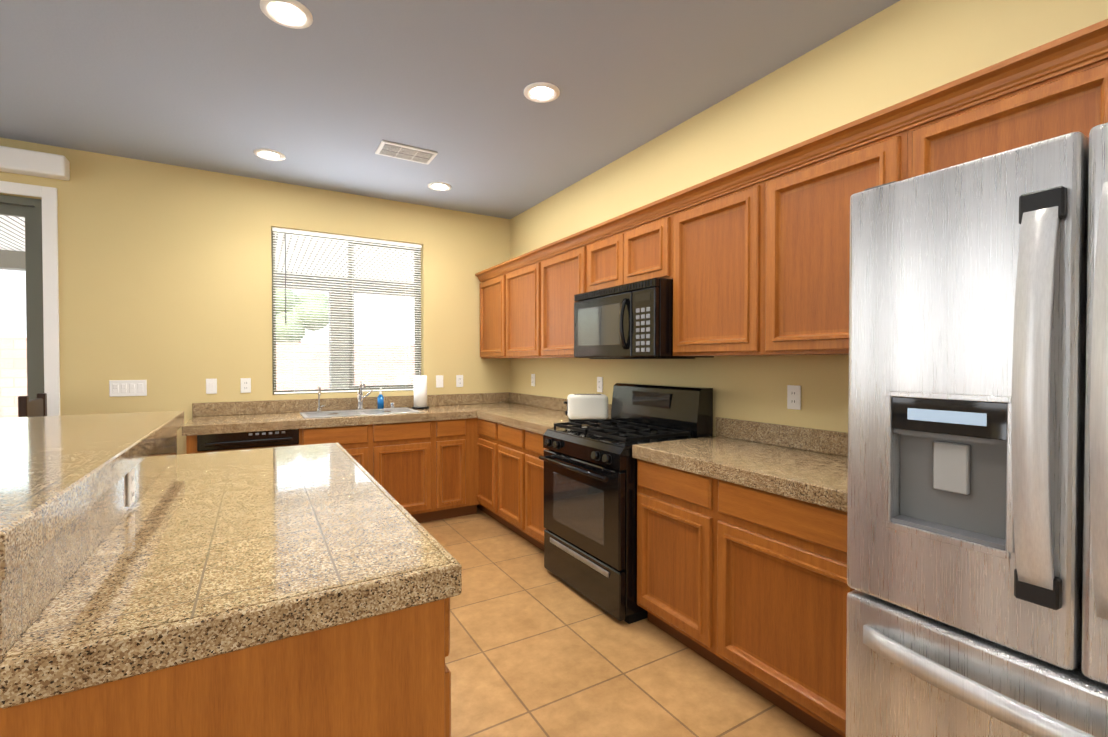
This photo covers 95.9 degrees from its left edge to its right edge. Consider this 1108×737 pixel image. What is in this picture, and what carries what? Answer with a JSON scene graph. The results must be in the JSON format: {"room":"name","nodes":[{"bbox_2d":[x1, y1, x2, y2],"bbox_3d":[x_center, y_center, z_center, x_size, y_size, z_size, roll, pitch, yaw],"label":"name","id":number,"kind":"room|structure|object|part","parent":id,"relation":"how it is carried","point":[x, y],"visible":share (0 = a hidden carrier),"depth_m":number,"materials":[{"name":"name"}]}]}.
{"room":"kitchen","nodes":[
{"label":"kitchen","id":0,"kind":"room"},
{"bbox_2d":[0,137,510,454],"bbox_3d":[-3.047,-0.112,3.703,6.270,2.800,0.160,0,1,-31],"label":"wall","id":1,"kind":"structure","parent":0,"point":[165,280],"depth_m":3.81,"materials":[{"name":"yellow paint"}]},
{"bbox_2d":[0,181,59,417],"bbox_3d":[-4.251,0.041,2.962,1.970,2.515,0.149,0,1,-31],"label":"sliding door","id":2,"kind":"structure","parent":1,"relation":"in","point":[40,216],"depth_m":3.38,"materials":[{"name":"grey"}]},
{"bbox_3d":[-4.265,0.083,2.986,1.600,2.210,0.046,0,1,-31],"label":"glass","id":3,"kind":"part","parent":2,"relation":"part of","materials":[{"name":"clear glass"}]},
{"bbox_3d":[-4.266,0.078,2.987,1.816,2.436,0.090,0,1,-31],"label":"frame","id":4,"kind":"part","parent":2,"relation":"part of","materials":[{"name":"grey metal"}]},
{"bbox_2d":[0,146,69,180],"bbox_3d":[-4.185,-1.345,2.850,2.080,0.140,0.114,0,1,-31],"label":"valance","id":5,"kind":"object","parent":1,"relation":"attached to","point":[32,163],"visible":1,"depth_m":3.27,"materials":[{"name":"white paint"}]},
{"bbox_2d":[109,380,146,396],"bbox_3d":[-3.062,0.142,3.597,0.206,0.115,0.011,0,1,-31],"label":"switch plate","id":6,"kind":"object","parent":1,"relation":"attached to","point":[117,388],"visible":1,"depth_m":3.59,"materials":[{"name":"white plastic"}]},
{"bbox_2d":[206,379,216,393],"bbox_3d":[-2.637,0.136,3.849,0.070,0.116,0.011,0,1,-31],"label":"switch plate","id":7,"kind":"object","parent":1,"relation":"attached to","point":[211,386],"visible":1,"depth_m":3.85,"materials":[{"name":"white plastic"}]},
{"bbox_2d":[240,378,250,392],"bbox_3d":[-2.444,0.135,3.965,0.070,0.116,0.008,0,1,-31],"label":"outlet","id":8,"kind":"object","parent":1,"relation":"attached to","point":[245,385],"visible":1,"depth_m":3.96,"materials":[{"name":"white plastic"}]},
{"bbox_2d":[271,229,420,393],"bbox_3d":[-1.812,-0.475,4.467,1.236,1.371,0.050,0,1,-31],"label":"window","id":9,"kind":"structure","parent":1,"relation":"in","point":[417,358],"depth_m":4.45,"materials":[{"name":"grey"}]},
{"bbox_2d":[272,227,421,393],"bbox_3d":[-1.776,-0.477,4.407,1.224,1.365,0.038,0,1,-31],"label":"window blinds","id":10,"kind":"object","parent":9,"relation":"attached to","point":[363,240],"visible":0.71,"depth_m":4.38,"materials":[{"name":"white plastic"}]},
{"bbox_2d":[436,375,442,387],"bbox_3d":[-1.090,0.124,4.768,0.070,0.116,0.011,0,1,-31],"label":"light switch","id":11,"kind":"object","parent":1,"relation":"attached to","point":[439,381],"visible":1,"depth_m":4.76,"materials":[{"name":"white plastic"}]},
{"bbox_2d":[456,375,462,386],"bbox_3d":[-0.918,0.122,4.871,0.070,0.116,0.008,0,1,-31],"label":"outlet","id":12,"kind":"object","parent":1,"relation":"attached to","point":[459,380],"visible":1,"depth_m":4.87,"materials":[{"name":"white plastic"}]},
{"bbox_2d":[0,0,899,218],"bbox_3d":[-1.168,-1.518,0.520,6.270,0.100,7.520,0,1,-31],"label":"ceiling","id":13,"kind":"structure","parent":0,"point":[333,95],"depth_m":2.60,"materials":[{"name":"white paint"}]},
{"bbox_2d":[253,149,284,160],"bbox_3d":[-2.004,-1.503,3.525,0.196,0.012,0.196,0,1,-31],"label":"recessed light","id":14,"kind":"object","parent":13,"relation":"in","point":[270,154],"visible":0.96,"depth_m":3.51,"materials":[{"name":"white plastic"}]},
{"bbox_2d":[260,0,312,28],"bbox_3d":[-1.115,-1.483,2.087,0.196,0.012,0.196,0,1,-31],"label":"recessed light","id":15,"kind":"object","parent":13,"relation":"in","point":[294,14],"visible":1,"depth_m":2.08,"materials":[{"name":"white plastic"}]},
{"bbox_2d":[375,140,437,164],"bbox_3d":[-1.029,-1.501,3.488,0.380,0.016,0.230,0,1,-31],"label":"ceiling vent","id":16,"kind":"object","parent":13,"relation":"in","point":[403,152],"visible":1,"depth_m":3.46,"materials":[{"name":"white metal"}]},
{"bbox_2d":[428,182,451,190],"bbox_3d":[-0.952,-1.512,4.161,0.196,0.012,0.196,0,1,-31],"label":"recessed light","id":17,"kind":"object","parent":13,"relation":"in","point":[439,186],"visible":1,"depth_m":4.15,"materials":[{"name":"white plastic"}]},
{"bbox_2d":[524,82,559,102],"bbox_3d":[-0.067,-1.492,2.710,0.196,0.012,0.196,0,1,-31],"label":"recessed light","id":18,"kind":"object","parent":13,"relation":"in","point":[542,92],"visible":1,"depth_m":2.70,"materials":[{"name":"white plastic"}]},
{"bbox_2d":[420,508,821,736],"bbox_3d":[-1.168,1.371,0.559,6.270,0.080,7.520,0,1,-31],"label":"floor","id":19,"kind":"structure","parent":0,"point":[538,648],"depth_m":2.19,"materials":[{"name":"tile"}]},
{"bbox_2d":[18,393,46,416],"bbox_3d":[-3.476,0.732,3.076,0.460,1.130,0.380,0,1,-31],"label":"dining chair","id":20,"kind":"object","parent":19,"relation":"on","point":[27,407],"visible":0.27,"depth_m":3.14,"materials":[{"name":"brown wood"}]},
{"bbox_2d":[0,423,461,736],"bbox_3d":[-1.155,0.795,1.524,1.166,1.047,1.820,0,1,-31],"label":"kitchen island","id":21,"kind":"object","parent":19,"relation":"on","point":[153,583],"depth_m":0.95,"materials":[{"name":"beige stone"}]},
{"bbox_2d":[0,411,183,586],"bbox_3d":[-1.486,0.239,1.309,0.646,0.067,1.900,0,1,-31],"label":"island countertop","id":22,"kind":"structure","parent":21,"relation":"on","point":[51,467],"depth_m":1.13,"materials":[{"name":"beige stone"}]},
{"bbox_2d":[127,468,134,506],"bbox_3d":[-1.198,0.329,1.417,0.008,0.110,0.070,0,1,-31],"label":"outlet","id":23,"kind":"object","parent":21,"relation":"attached to","point":[131,475],"depth_m":1.40,"materials":[{"name":"white plastic"}]},
{"bbox_2d":[182,381,512,522],"bbox_3d":[-1.427,0.694,4.196,2.668,1.175,0.663,0,1,-31],"label":"base cabinet","id":24,"kind":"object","parent":19,"relation":"on","point":[426,460],"depth_m":4.02,"materials":[{"name":"brown wood"}]},
{"bbox_2d":[197,429,298,452],"bbox_3d":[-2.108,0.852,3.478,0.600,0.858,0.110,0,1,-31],"label":"dishwasher","id":25,"kind":"object","parent":24,"relation":"in","point":[208,440],"depth_m":3.42,"materials":[{"name":"black"}]},
{"bbox_2d":[300,407,419,417],"bbox_3d":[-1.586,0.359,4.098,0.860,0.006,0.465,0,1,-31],"label":"sink","id":26,"kind":"object","parent":24,"relation":"in","point":[360,411],"depth_m":4.08,"materials":[{"name":"metal"}]},
{"bbox_2d":[377,387,383,408],"bbox_3d":[-1.515,0.258,4.370,0.054,0.186,0.062,0,1,-31],"label":"soap bottle","id":27,"kind":"object","parent":24,"relation":"on","point":[380,401],"visible":1,"depth_m":4.36,"materials":[{"name":"blue plastic"}]},
{"bbox_2d":[412,370,428,408],"bbox_3d":[-1.198,0.184,4.481,0.150,0.345,0.150,0,1,-31],"label":"paper towel holder","id":28,"kind":"object","parent":24,"relation":"on","point":[420,391],"visible":1,"depth_m":4.43,"materials":[{"name":"white paper"}]},
{"bbox_2d":[478,393,611,551],"bbox_3d":[-0.064,0.773,3.903,0.627,1.025,1.235,0,1,-31],"label":"base cabinet","id":29,"kind":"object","parent":19,"relation":"on","point":[511,430],"depth_m":3.84,"materials":[{"name":"brown wood"}]},
{"bbox_2d":[564,394,607,421],"bbox_3d":[0.223,0.276,3.554,0.308,0.186,0.170,0,1,-3],"label":"toaster","id":30,"kind":"object","parent":29,"relation":"on","point":[585,407],"visible":0.96,"depth_m":3.47,"materials":[{"name":"beige metal"}]},
{"bbox_2d":[539,383,712,623],"bbox_3d":[0.389,0.703,2.988,0.723,1.190,0.780,0,1,-31],"label":"gas range","id":31,"kind":"object","parent":19,"relation":"on","point":[590,510],"visible":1,"depth_m":2.79,"materials":[{"name":"black metal"}]},
{"bbox_2d":[632,417,854,736],"bbox_3d":[0.960,0.797,2.180,0.623,1.025,1.175,0,1,-31],"label":"base cabinet","id":32,"kind":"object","parent":19,"relation":"on","point":[741,551],"depth_m":1.99,"materials":[{"name":"brown wood"}]},
{"bbox_2d":[846,123,1107,736],"bbox_3d":[1.349,0.424,1.169,0.907,1.798,0.894,0,1,-31],"label":"refrigerator","id":33,"kind":"object","parent":19,"relation":"on","point":[977,554],"visible":1,"depth_m":1.11,"materials":[{"name":"grey metal"}]},
{"bbox_2d":[510,0,1107,435],"bbox_3d":[1.500,-0.089,2.031,0.160,2.800,7.360,0,1,-31],"label":"wall","id":34,"kind":"structure","parent":0,"point":[898,52],"depth_m":2.48,"materials":[{"name":"yellow paint"}]},
{"bbox_2d":[475,263,502,358],"bbox_3d":[-0.448,-0.516,4.793,0.357,0.838,0.608,0,1,-31],"label":"upper cabinet","id":35,"kind":"object","parent":34,"relation":"attached to","point":[491,279],"depth_m":4.72,"materials":[{"name":"brown wood"}]},
{"bbox_2d":[503,251,534,358],"bbox_3d":[-0.129,-0.508,4.257,0.357,0.838,0.640,0,1,-31],"label":"upper cabinet","id":36,"kind":"object","parent":34,"relation":"attached to","point":[519,272],"depth_m":4.21,"materials":[{"name":"brown wood"}]},
{"bbox_2d":[531,374,534,385],"bbox_3d":[-0.199,0.109,4.724,0.008,0.116,0.070,0,1,-31],"label":"electrical outlet plate","id":37,"kind":"object","parent":34,"relation":"attached to","point":[532,379],"visible":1,"depth_m":4.72,"materials":[{"name":"white plastic"}]},
{"bbox_2d":[535,231,582,357],"bbox_3d":[0.195,-0.501,3.711,0.357,0.838,0.630,0,1,-31],"label":"upper cabinet","id":38,"kind":"object","parent":34,"relation":"attached to","point":[559,264],"depth_m":3.68,"materials":[{"name":"brown wood"}]},
{"bbox_2d":[597,377,602,391],"bbox_3d":[0.348,0.122,3.804,0.008,0.116,0.070,0,1,-31],"label":"electrical outlet plate","id":39,"kind":"object","parent":34,"relation":"attached to","point":[599,384],"visible":1,"depth_m":3.80,"materials":[{"name":"white plastic"}]},
{"bbox_2d":[583,216,618,292],"bbox_3d":[0.458,-0.702,3.266,0.357,0.423,0.400,0,1,-31],"label":"upper cabinet","id":40,"kind":"object","parent":34,"relation":"attached to","point":[600,241],"depth_m":3.20,"materials":[{"name":"brown wood"}]},
{"bbox_2d":[619,195,670,284],"bbox_3d":[0.663,-0.698,2.922,0.357,0.423,0.400,0,1,-31],"label":"upper cabinet","id":41,"kind":"object","parent":34,"relation":"attached to","point":[642,230],"depth_m":2.85,"materials":[{"name":"brown wood"}]},
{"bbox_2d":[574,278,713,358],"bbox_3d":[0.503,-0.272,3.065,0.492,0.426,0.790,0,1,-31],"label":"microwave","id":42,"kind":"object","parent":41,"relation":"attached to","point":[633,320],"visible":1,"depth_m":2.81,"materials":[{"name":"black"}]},
{"bbox_2d":[667,161,754,355],"bbox_3d":[0.908,-0.485,2.511,0.357,0.838,0.559,0,1,-31],"label":"upper cabinet","id":43,"kind":"object","parent":34,"relation":"attached to","point":[752,258],"depth_m":2.42,"materials":[{"name":"brown wood"}]},
{"bbox_2d":[787,385,800,409],"bbox_3d":[1.165,0.141,2.429,0.008,0.116,0.070,0,1,-31],"label":"electrical outlet plate","id":44,"kind":"object","parent":34,"relation":"attached to","point":[793,397],"visible":1,"depth_m":2.43,"materials":[{"name":"white plastic"}]},
{"bbox_2d":[755,100,906,355],"bbox_3d":[1.194,-0.478,2.030,0.357,0.838,0.560,0,1,-31],"label":"upper cabinet","id":45,"kind":"object","parent":34,"relation":"attached to","point":[804,190],"depth_m":1.99,"materials":[{"name":"brown wood"}]},
{"bbox_2d":[907,19,1107,178],"bbox_3d":[1.473,-0.702,1.559,0.356,0.378,0.530,0,1,-31],"label":"upper cabinet","id":46,"kind":"object","parent":34,"relation":"attached to","point":[1058,87],"depth_m":1.45,"materials":[{"name":"brown wood"}]},
{"label":"outside","id":47,"kind":"structure","parent":0,"visible":0},
{"bbox_2d":[0,215,414,417],"bbox_3d":[-7.676,-0.535,10.952,22.000,3.689,17.039,0,1,-31],"label":"backyard","id":48,"kind":"structure","parent":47,"point":[17,361],"depth_m":10.47,"materials":[{"name":"beige concrete"}]}
]}

